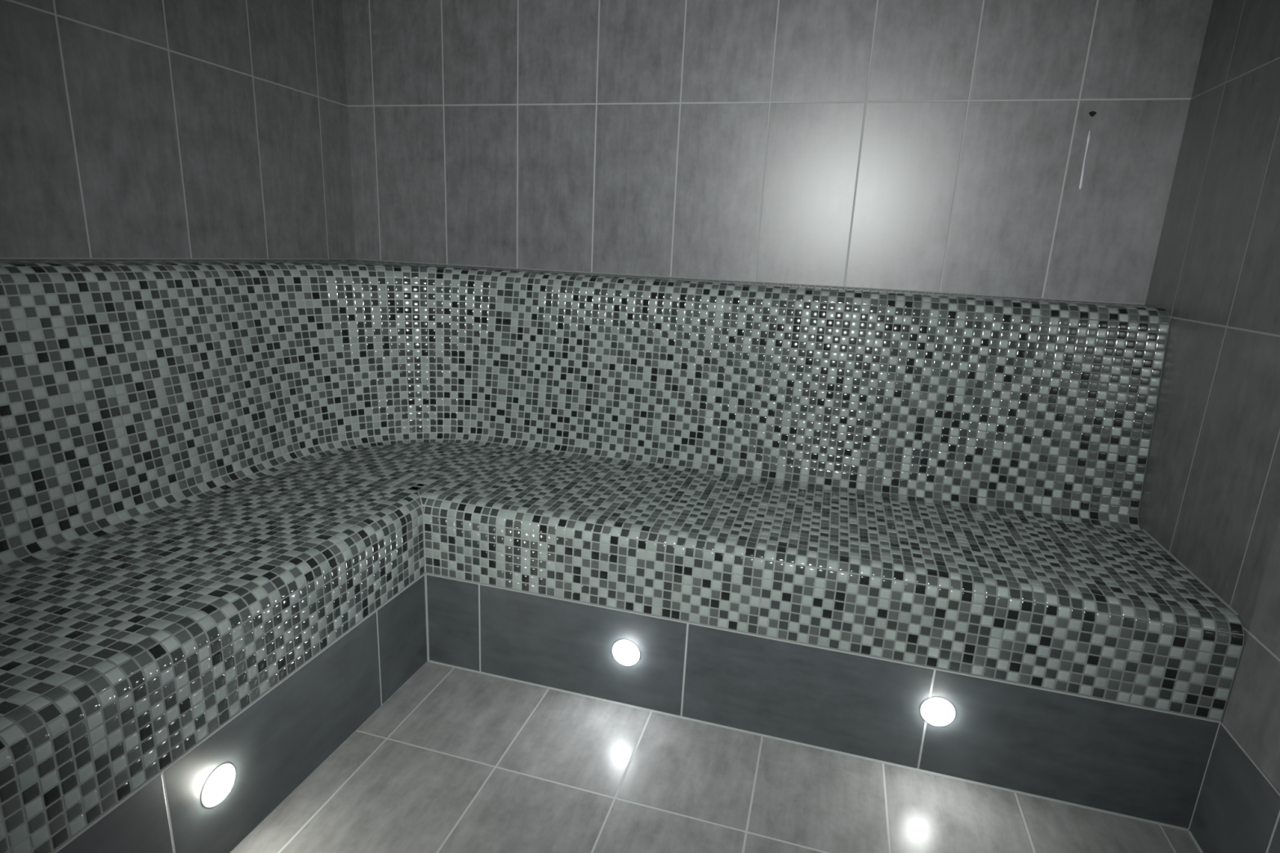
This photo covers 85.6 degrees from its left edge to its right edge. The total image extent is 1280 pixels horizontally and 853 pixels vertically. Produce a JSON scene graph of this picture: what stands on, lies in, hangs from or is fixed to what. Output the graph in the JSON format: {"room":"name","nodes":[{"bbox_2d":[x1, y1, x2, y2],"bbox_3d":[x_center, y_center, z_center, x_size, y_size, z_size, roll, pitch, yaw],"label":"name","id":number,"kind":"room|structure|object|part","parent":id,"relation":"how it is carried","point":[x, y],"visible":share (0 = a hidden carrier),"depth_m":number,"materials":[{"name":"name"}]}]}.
{"room":"spa","nodes":[
{"label":"spa","id":0,"kind":"room"},
{"bbox_2d":[0,0,355,260],"bbox_3d":[-1.607,-0.438,1.371,0.080,2.450,3.050,7,15,15],"label":"wall","id":1,"kind":"structure","parent":0,"point":[129,128],"depth_m":2.00,"materials":[{"name":"tile"}]},
{"bbox_2d":[230,661,1199,852],"bbox_3d":[-0.281,0.946,1.316,2.801,0.080,3.050,7,15,15],"label":"floor","id":2,"kind":"structure","parent":0,"point":[455,760],"depth_m":1.59,"materials":[{"name":"tile"}]},
{"bbox_2d":[0,257,1244,852],"bbox_3d":[-0.253,0.361,1.168,2.800,1.128,3.048,7,15,15],"label":"bench","id":3,"kind":"object","parent":2,"relation":"on","point":[243,504],"visible":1,"depth_m":1.81,"materials":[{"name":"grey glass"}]},
{"bbox_2d":[200,763,235,808],"bbox_3d":[-0.811,0.699,1.342,0.018,0.080,0.080,7,15,15],"label":"light","id":4,"kind":"object","parent":3,"relation":"attached to","point":[220,783],"visible":1,"depth_m":1.33,"materials":[{"name":"white glass"}]},
{"bbox_3d":[-0.242,0.129,1.109,2.798,0.638,3.047,7,15,15],"label":"backrest","id":5,"kind":"part","parent":3,"relation":"part of","materials":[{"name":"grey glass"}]},
{"bbox_3d":[-0.146,0.486,0.995,2.477,0.050,2.726,7,15,15],"label":"seat","id":6,"kind":"part","parent":3,"relation":"part of","materials":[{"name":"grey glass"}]},
{"bbox_2d":[612,639,639,666],"bbox_3d":[-0.040,0.612,1.856,0.080,0.080,0.018,7,15,15],"label":"light","id":7,"kind":"object","parent":3,"relation":"attached to","point":[625,652],"visible":1,"depth_m":1.85,"materials":[{"name":"white glass"}]},
{"bbox_2d":[920,697,955,726],"bbox_3d":[0.714,0.688,1.654,0.080,0.080,0.018,7,15,15],"label":"light","id":8,"kind":"object","parent":3,"relation":"attached to","point":[935,711],"visible":1,"depth_m":1.65,"materials":[{"name":"white glass"}]},
{"bbox_2d":[342,0,1213,305],"bbox_3d":[0.205,-0.631,2.469,2.801,2.450,0.080,7,15,15],"label":"wall","id":9,"kind":"structure","parent":0,"point":[925,145],"depth_m":2.28,"materials":[{"name":"tile"}]},
{"bbox_2d":[1078,129,1090,190],"bbox_3d":[1.326,-0.793,2.058,0.013,0.168,0.003,7,15,15],"label":"drip","id":10,"kind":"object","parent":9,"relation":"attached to","point":[1081,183],"visible":1,"depth_m":2.06,"materials":[{"name":"grey"}]},
{"bbox_2d":[1088,111,1096,116],"bbox_3d":[1.328,-0.918,2.028,0.021,0.014,0.002,7,15,15],"label":"plug","id":11,"kind":"object","parent":9,"relation":"attached to","point":[1091,113],"visible":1,"depth_m":2.03,"materials":[{"name":"black plastic"}]},
{"bbox_2d":[1137,0,1279,791],"bbox_3d":[1.161,-0.120,0.639,0.080,2.450,3.050,7,15,15],"label":"wall","id":12,"kind":"structure","parent":0,"point":[1211,495],"depth_m":1.65,"materials":[{"name":"tile"}]},
{"bbox_2d":[1187,831,1203,852],"bbox_3d":[0.942,1.156,0.547,0.004,0.004,2.163,7,15,15],"label":"trim","id":13,"kind":"structure","parent":12,"relation":"attached to","point":[1189,832],"depth_m":1.53,"materials":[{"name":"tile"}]},
{"bbox_2d":[1188,722,1279,852],"bbox_3d":[0.952,1.021,0.510,0.004,0.284,2.176,7,15,15],"label":"baseboard","id":14,"kind":"structure","parent":12,"relation":"attached to","point":[1237,808],"depth_m":1.42,"materials":[{"name":"tile"}]}
]}

